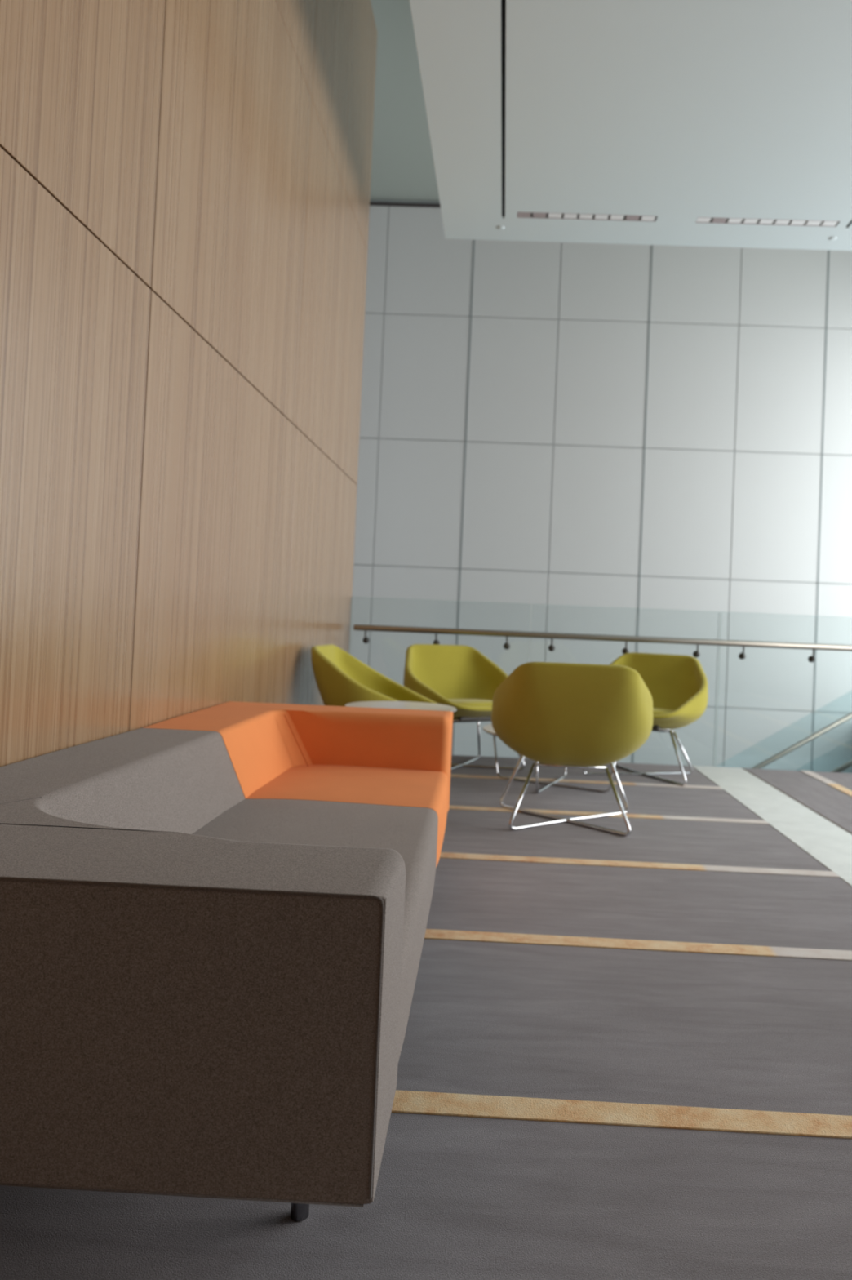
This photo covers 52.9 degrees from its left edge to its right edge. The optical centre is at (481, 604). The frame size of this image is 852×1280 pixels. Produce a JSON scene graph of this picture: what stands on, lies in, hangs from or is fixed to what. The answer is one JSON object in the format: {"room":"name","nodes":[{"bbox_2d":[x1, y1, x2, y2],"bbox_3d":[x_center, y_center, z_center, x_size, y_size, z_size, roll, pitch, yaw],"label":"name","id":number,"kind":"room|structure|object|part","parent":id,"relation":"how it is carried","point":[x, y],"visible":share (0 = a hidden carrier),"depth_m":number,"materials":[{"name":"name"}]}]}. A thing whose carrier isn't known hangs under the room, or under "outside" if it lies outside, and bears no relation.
{"room":"lobby","nodes":[
{"label":"lobby","id":0,"kind":"room"},
{"bbox_2d":[0,0,377,767],"bbox_3d":[-1.077,-1.501,2.338,0.200,5.600,7.750,2,-1,2],"label":"wall","id":1,"kind":"structure","parent":0,"point":[185,184],"depth_m":2.76,"materials":[{"name":"brown wood"}]},
{"bbox_3d":[-1.061,-0.117,1.642,0.016,1.704,1.817,2,-1,2],"label":"wood panel","id":2,"kind":"part","parent":1,"relation":"part of","materials":[{"name":"brown wood"}]},
{"bbox_3d":[-0.990,-1.825,1.679,0.016,1.704,1.817,2,-1,2],"label":"wood panel","id":3,"kind":"part","parent":1,"relation":"part of","materials":[{"name":"brown wood"}]},
{"bbox_3d":[-1.014,-0.076,3.461,0.016,1.704,1.814,2,-1,2],"label":"wood panel","id":4,"kind":"part","parent":1,"relation":"part of","materials":[{"name":"brown wood"}]},
{"bbox_3d":[-0.943,-1.784,3.498,0.016,1.704,1.814,2,-1,2],"label":"wood panel","id":5,"kind":"part","parent":1,"relation":"part of","materials":[{"name":"brown wood"}]},
{"bbox_3d":[-0.873,-3.451,3.534,0.016,1.621,1.814,2,-1,2],"label":"wood panel","id":6,"kind":"part","parent":1,"relation":"part of","materials":[{"name":"brown wood"}]},
{"bbox_3d":[-0.967,-0.035,5.267,0.016,1.704,1.789,2,-1,2],"label":"wood panel","id":7,"kind":"part","parent":1,"relation":"part of","materials":[{"name":"brown wood"}]},
{"bbox_3d":[-0.896,-1.744,5.303,0.016,1.704,1.789,2,-1,2],"label":"wood panel","id":8,"kind":"part","parent":1,"relation":"part of","materials":[{"name":"brown wood"}]},
{"bbox_3d":[-0.827,-3.410,5.339,0.016,1.621,1.789,2,-1,2],"label":"wood panel","id":9,"kind":"part","parent":1,"relation":"part of","materials":[{"name":"brown wood"}]},
{"bbox_3d":[-0.978,-1.412,6.204,0.200,5.595,0.014,2,-1,2],"label":"trim","id":10,"kind":"part","parent":1,"relation":"part of","materials":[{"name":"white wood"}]},
{"bbox_2d":[369,0,439,201],"bbox_3d":[1.419,-4.841,8.177,14.000,0.170,4.200,2,-1,2],"label":"ceiling","id":11,"kind":"structure","parent":0,"point":[403,169],"depth_m":8.49,"materials":[{"name":"grey paint"}]},
{"bbox_2d":[0,755,851,1279],"bbox_3d":[3.407,1.306,2.119,9.000,0.354,7.670,2,-1,2],"label":"floor","id":12,"kind":"structure","parent":0,"point":[629,1057],"depth_m":1.81,"materials":[{"name":"grey carpet"}]},
{"bbox_2d":[0,728,438,1221],"bbox_3d":[-0.593,0.667,1.848,0.955,0.586,1.478,2,-1,2],"label":"sofa section","id":13,"kind":"object","parent":12,"relation":"on","point":[206,989],"visible":1,"depth_m":1.11,"materials":[{"name":"grey fabric"}]},
{"bbox_3d":[-0.766,0.560,1.989,0.592,0.377,1.210,2,-1,2],"label":"backrest","id":14,"kind":"part","parent":13,"relation":"part of","materials":[{"name":"grey fabric"}]},
{"bbox_3d":[-0.282,0.864,1.346,0.029,0.198,0.029,2,-1,2],"label":"leg","id":15,"kind":"part","parent":13,"relation":"part of","materials":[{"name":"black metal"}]},
{"bbox_3d":[-0.447,0.680,1.971,0.658,0.202,1.224,2,-1,2],"label":"seat","id":16,"kind":"part","parent":13,"relation":"part of","materials":[{"name":"grey fabric"}]},
{"bbox_2d":[142,701,453,867],"bbox_3d":[-0.578,0.694,3.016,0.926,0.585,0.850,2,-1,2],"label":"sofa section","id":17,"kind":"object","parent":12,"relation":"on","point":[378,756],"visible":0.55,"depth_m":3.13,"materials":[{"name":"orange fabric"}]},
{"bbox_3d":[-0.816,0.578,2.915,0.445,0.377,0.631,2,-1,2],"label":"backrest","id":18,"kind":"part","parent":17,"relation":"part of","materials":[{"name":"orange fabric"}]},
{"bbox_3d":[-0.576,0.607,3.331,0.906,0.397,0.225,2,-1,2],"label":"armrest","id":19,"kind":"part","parent":17,"relation":"part of","materials":[{"name":"orange fabric"}]},
{"bbox_3d":[-0.435,0.701,2.910,0.634,0.202,0.645,2,-1,2],"label":"seat","id":20,"kind":"part","parent":17,"relation":"part of","materials":[{"name":"orange fabric"}]},
{"bbox_2d":[311,644,437,706],"bbox_3d":[-0.558,0.634,4.803,0.740,0.783,0.764,2,-1,4],"label":"lounge chair","id":21,"kind":"object","parent":12,"relation":"on","point":[341,678],"visible":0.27,"depth_m":4.57,"materials":[{"name":"green"}]},
{"bbox_2d":[344,701,457,713],"bbox_3d":[-0.393,0.751,4.066,0.532,0.530,0.532,2,-1,2],"label":"side table","id":22,"kind":"object","parent":12,"relation":"on","point":[385,704],"visible":0.34,"depth_m":4.11,"materials":[{"name":"white laminate"}]},
{"bbox_2d":[349,596,530,758],"bbox_3d":[-0.315,0.667,6.082,1.284,1.392,0.012,2,-1,2],"label":"panel","id":23,"kind":"object","parent":12,"relation":"attached to","point":[353,597],"visible":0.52,"depth_m":6.10,"materials":[{"name":"clear glass"}]},
{"bbox_2d":[403,644,525,770],"bbox_3d":[-0.116,0.669,5.596,0.764,0.783,0.740,3,-1,-30],"label":"lounge chair","id":24,"kind":"object","parent":12,"relation":"on","point":[460,677],"visible":0.66,"depth_m":5.83,"materials":[{"name":"green"}]},
{"bbox_2d":[448,698,493,706],"bbox_3d":[-0.090,0.665,5.553,0.470,0.106,0.450,3,-1,-30],"label":"seat cushion","id":25,"kind":"object","parent":24,"relation":"on","point":[468,702],"depth_m":5.38,"materials":[{"name":"green fabric"}]},
{"bbox_3d":[-0.076,0.742,5.521,0.260,0.068,0.220,3,-1,-30],"label":"mounting plate","id":26,"kind":"part","parent":24,"relation":"part of","materials":[{"name":"grey metal"}]},
{"bbox_2d":[483,724,615,793],"bbox_3d":[0.423,0.909,5.052,0.840,0.324,0.840,2,-1,2],"label":"coffee table","id":27,"kind":"object","parent":12,"relation":"on","point":[489,729],"visible":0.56,"depth_m":5.01,"materials":[{"name":"silver metal"}]},
{"bbox_2d":[491,662,653,835],"bbox_3d":[0.428,0.660,4.122,0.764,0.783,0.740,2,-1,3],"label":"lounge chair","id":28,"kind":"object","parent":12,"relation":"on","point":[553,714],"visible":1,"depth_m":3.82,"materials":[{"name":"green fabric"}]},
{"bbox_2d":[529,604,719,766],"bbox_3d":[0.998,0.721,6.047,1.324,1.392,0.012,2,-1,2],"label":"panel","id":29,"kind":"object","parent":12,"relation":"attached to","point":[532,604],"visible":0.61,"depth_m":6.04,"materials":[{"name":"clear glass"}]},
{"bbox_3d":[0.998,0.722,6.047,1.320,1.390,0.012,2,-1,2],"label":"glass pane","id":30,"kind":"part","parent":29,"relation":"part of","materials":[{"name":"clear glass"}]},
{"bbox_2d":[582,652,708,786],"bbox_3d":[1.073,0.718,5.564,0.764,0.783,0.740,2,-1,25],"label":"lounge chair","id":31,"kind":"object","parent":12,"relation":"on","point":[677,685],"visible":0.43,"depth_m":5.73,"materials":[{"name":"green"}]},
{"bbox_3d":[1.034,0.788,5.485,0.260,0.068,0.220,2,-1,25],"label":"mounting plate","id":32,"kind":"part","parent":31,"relation":"part of","materials":[{"name":"grey metal"}]},
{"bbox_2d":[653,707,675,714],"bbox_3d":[1.052,0.712,5.519,0.470,0.106,0.450,2,-1,25],"label":"seat cushion","id":33,"kind":"object","parent":31,"relation":"on","point":[655,710],"depth_m":5.32,"materials":[{"name":"green fabric"}]},
{"bbox_2d":[715,612,851,766],"bbox_3d":[2.332,0.775,6.011,1.324,1.392,0.012,2,-1,2],"label":"panel","id":34,"kind":"object","parent":12,"relation":"attached to","point":[721,612],"visible":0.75,"depth_m":6.03,"materials":[{"name":"clear glass"}]},
{"bbox_2d":[353,624,851,662],"bbox_3d":[1.722,0.316,5.985,5.255,0.133,0.078,2,-1,2],"label":"handrail","id":35,"kind":"object","parent":34,"relation":"attached to","point":[365,628],"visible":0.95,"depth_m":5.98,"materials":[{"name":"silver metal"}]},
{"bbox_2d":[349,200,851,773],"bbox_3d":[1.216,0.111,10.067,13.900,10.000,0.210,2,-1,2],"label":"wall","id":36,"kind":"structure","parent":0,"point":[606,426],"depth_m":10.00,"materials":[{"name":"grey glass"}]},
{"bbox_3d":[-1.819,0.262,10.062,1.023,1.482,0.030,2,-1,2],"label":"glass panel","id":37,"kind":"part","parent":36,"relation":"part of","materials":[{"name":"grey"}]},
{"bbox_3d":[-1.757,-1.232,10.094,1.023,1.494,0.030,2,-1,2],"label":"glass panel","id":38,"kind":"part","parent":36,"relation":"part of","materials":[{"name":"grey glass"}]},
{"bbox_3d":[-1.695,-2.725,10.126,1.023,1.478,0.030,2,-1,2],"label":"glass panel","id":39,"kind":"part","parent":36,"relation":"part of","materials":[{"name":"grey glass"}]},
{"bbox_3d":[-1.637,-4.113,10.156,1.023,1.286,0.030,2,-1,2],"label":"glass panel","id":40,"kind":"part","parent":36,"relation":"part of","materials":[{"name":"grey glass"}]},
{"bbox_3d":[-0.792,0.304,10.034,1.018,1.482,0.030,2,-1,2],"label":"glass panel","id":41,"kind":"part","parent":36,"relation":"part of","materials":[{"name":"grey"}]},
{"bbox_3d":[-0.730,-1.190,10.066,1.018,1.494,0.030,2,-1,2],"label":"glass panel","id":42,"kind":"part","parent":36,"relation":"part of","materials":[{"name":"grey"}]},
{"bbox_3d":[-0.668,-2.683,10.098,1.018,1.478,0.030,2,-1,2],"label":"glass panel","id":43,"kind":"part","parent":36,"relation":"part of","materials":[{"name":"grey glass"}]},
{"bbox_3d":[-0.610,-4.071,10.128,1.018,1.286,0.030,2,-1,2],"label":"glass panel","id":44,"kind":"part","parent":36,"relation":"part of","materials":[{"name":"grey"}]},
{"bbox_3d":[0.181,1.837,9.975,1.023,1.486,0.030,2,-1,2],"label":"glass panel","id":45,"kind":"part","parent":36,"relation":"part of","materials":[{"name":"grey"}]},
{"bbox_3d":[0.243,0.347,10.007,1.023,1.482,0.030,2,-1,2],"label":"glass panel","id":46,"kind":"part","parent":36,"relation":"part of","materials":[{"name":"grey"}]},
{"bbox_3d":[0.305,-1.148,10.039,1.023,1.494,0.030,2,-1,2],"label":"glass panel","id":47,"kind":"part","parent":36,"relation":"part of","materials":[{"name":"grey glass"}]},
{"bbox_3d":[0.367,-2.640,10.071,1.023,1.478,0.030,2,-1,2],"label":"glass panel","id":48,"kind":"part","parent":36,"relation":"part of","materials":[{"name":"grey glass"}]},
{"bbox_3d":[0.425,-4.029,10.101,1.023,1.286,0.030,2,-1,2],"label":"glass panel","id":49,"kind":"part","parent":36,"relation":"part of","materials":[{"name":"grey"}]},
{"bbox_3d":[1.288,0.390,9.979,1.053,1.482,0.030,2,-1,2],"label":"glass panel","id":50,"kind":"part","parent":36,"relation":"part of","materials":[{"name":"grey"}]},
{"bbox_3d":[1.350,-1.105,10.011,1.053,1.494,0.030,2,-1,2],"label":"glass panel","id":51,"kind":"part","parent":36,"relation":"part of","materials":[{"name":"grey glass"}]},
{"bbox_3d":[1.412,-2.597,10.043,1.053,1.478,0.030,2,-1,2],"label":"glass panel","id":52,"kind":"part","parent":36,"relation":"part of","materials":[{"name":"grey"}]},
{"bbox_3d":[1.470,-3.986,10.073,1.053,1.286,0.030,2,-1,2],"label":"glass panel","id":53,"kind":"part","parent":36,"relation":"part of","materials":[{"name":"grey glass"}]},
{"bbox_3d":[1.226,1.880,9.947,1.053,1.486,0.030,2,-1,2],"label":"glass panel","id":54,"kind":"part","parent":36,"relation":"part of","materials":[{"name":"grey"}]},
{"bbox_3d":[2.286,1.923,9.918,1.038,1.486,0.030,2,-1,2],"label":"glass panel","id":55,"kind":"part","parent":36,"relation":"part of","materials":[{"name":"grey"}]},
{"bbox_3d":[2.348,0.433,9.950,1.038,1.482,0.030,2,-1,2],"label":"glass panel","id":56,"kind":"part","parent":36,"relation":"part of","materials":[{"name":"grey"}]},
{"bbox_3d":[2.410,-1.061,9.982,1.038,1.494,0.030,2,-1,2],"label":"glass panel","id":57,"kind":"part","parent":36,"relation":"part of","materials":[{"name":"grey glass"}]},
{"bbox_3d":[2.472,-2.554,10.014,1.038,1.478,0.030,2,-1,2],"label":"glass panel","id":58,"kind":"part","parent":36,"relation":"part of","materials":[{"name":"grey glass"}]},
{"bbox_3d":[2.530,-3.942,10.044,1.038,1.286,0.030,2,-1,2],"label":"glass panel","id":59,"kind":"part","parent":36,"relation":"part of","materials":[{"name":"grey glass"}]},
{"bbox_3d":[3.313,1.966,9.891,1.003,1.486,0.030,2,-1,2],"label":"glass panel","id":60,"kind":"part","parent":36,"relation":"part of","materials":[{"name":"grey"}]},
{"bbox_3d":[3.375,0.475,9.923,1.003,1.482,0.030,2,-1,2],"label":"glass panel","id":61,"kind":"part","parent":36,"relation":"part of","materials":[{"name":"grey"}]},
{"bbox_3d":[3.437,-1.019,9.955,1.003,1.494,0.030,2,-1,2],"label":"glass panel","id":62,"kind":"part","parent":36,"relation":"part of","materials":[{"name":"grey glass"}]},
{"bbox_3d":[3.499,-2.512,9.987,1.003,1.478,0.030,2,-1,2],"label":"glass panel","id":63,"kind":"part","parent":36,"relation":"part of","materials":[{"name":"grey glass"}]},
{"bbox_3d":[3.557,-3.900,10.017,1.003,1.286,0.030,2,-1,2],"label":"glass panel","id":64,"kind":"part","parent":36,"relation":"part of","materials":[{"name":"grey"}]},
{"bbox_3d":[4.341,2.008,9.864,1.023,1.486,0.030,2,-1,2],"label":"glass panel","id":65,"kind":"part","parent":36,"relation":"part of","materials":[{"name":"grey"}]},
{"bbox_3d":[4.403,0.517,9.896,1.023,1.482,0.030,2,-1,2],"label":"glass panel","id":66,"kind":"part","parent":36,"relation":"part of","materials":[{"name":"grey"}]},
{"bbox_3d":[4.465,-0.977,9.928,1.023,1.494,0.030,2,-1,2],"label":"glass panel","id":67,"kind":"part","parent":36,"relation":"part of","materials":[{"name":"grey glass"}]},
{"bbox_3d":[4.527,-2.469,9.960,1.023,1.478,0.030,2,-1,2],"label":"glass panel","id":68,"kind":"part","parent":36,"relation":"part of","materials":[{"name":"grey"}]},
{"bbox_3d":[4.585,-3.858,9.989,1.023,1.286,0.030,2,-1,2],"label":"glass panel","id":69,"kind":"part","parent":36,"relation":"part of","materials":[{"name":"grey glass"}]},
{"bbox_2d":[409,0,851,250],"bbox_3d":[3.860,-2.720,2.205,8.430,0.340,7.685,2,-1,2],"label":"ceiling","id":70,"kind":"structure","parent":0,"point":[678,113],"depth_m":4.59,"materials":[{"name":"white paint"}]},
{"bbox_2d":[497,226,504,230],"bbox_3d":[0.138,-2.622,5.943,0.052,0.007,0.052,2,-1,2],"label":"cap","id":71,"kind":"object","parent":70,"relation":"attached to","point":[500,228],"visible":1,"depth_m":5.94,"materials":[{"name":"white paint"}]},
{"bbox_2d":[501,0,506,216],"bbox_3d":[0.058,-2.741,2.138,0.020,0.038,7.334,2,-1,2],"label":"linear slot","id":72,"kind":"object","parent":70,"relation":"attached to","point":[503,2],"visible":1,"depth_m":4.44,"materials":[{"name":"black"}]},
{"bbox_2d":[517,212,657,221],"bbox_3d":[0.712,-2.627,5.736,0.937,0.046,0.080,2,-1,2],"label":"ceiling vent","id":73,"kind":"object","parent":70,"relation":"in","point":[520,215],"visible":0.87,"depth_m":5.74,"materials":[{"name":"grey metal"}]},
{"bbox_2d":[695,217,840,226],"bbox_3d":[1.916,-2.578,5.704,0.941,0.046,0.080,2,-1,2],"label":"ceiling vent","id":74,"kind":"object","parent":70,"relation":"in","point":[700,220],"visible":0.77,"depth_m":5.70,"materials":[{"name":"grey metal"}]},
{"bbox_2d":[829,236,837,240],"bbox_3d":[2.432,-2.528,5.896,0.052,0.007,0.052,2,-1,2],"label":"cap","id":75,"kind":"object","parent":70,"relation":"attached to","point":[832,238],"visible":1,"depth_m":5.89,"materials":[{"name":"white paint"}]},
{"bbox_3d":[1.864,2.200,7.557,4.700,4.210,0.012,2,-1,2],"label":"guard","id":76,"kind":"object","parent":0,"visible":0},
{"bbox_2d":[751,712,851,768],"bbox_3d":[1.882,1.745,7.517,4.722,2.926,0.042,2,-1,2],"label":"stair handrail","id":77,"kind":"object","parent":76,"relation":"attached to","point":[848,717],"visible":0.25,"depth_m":7.49,"materials":[{"name":"silver metal"}]},
{"bbox_3d":[1.834,2.174,6.378,4.700,4.210,0.012,2,-1,2],"label":"guard","id":78,"kind":"object","parent":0,"visible":0},
{"bbox_2d":[830,760,851,773],"bbox_3d":[1.854,1.720,6.437,4.722,2.926,0.042,2,-1,2],"label":"stair handrail","id":79,"kind":"object","parent":78,"relation":"attached to","point":[845,766],"visible":0.02,"depth_m":6.41,"materials":[{"name":"silver metal"}]}
]}

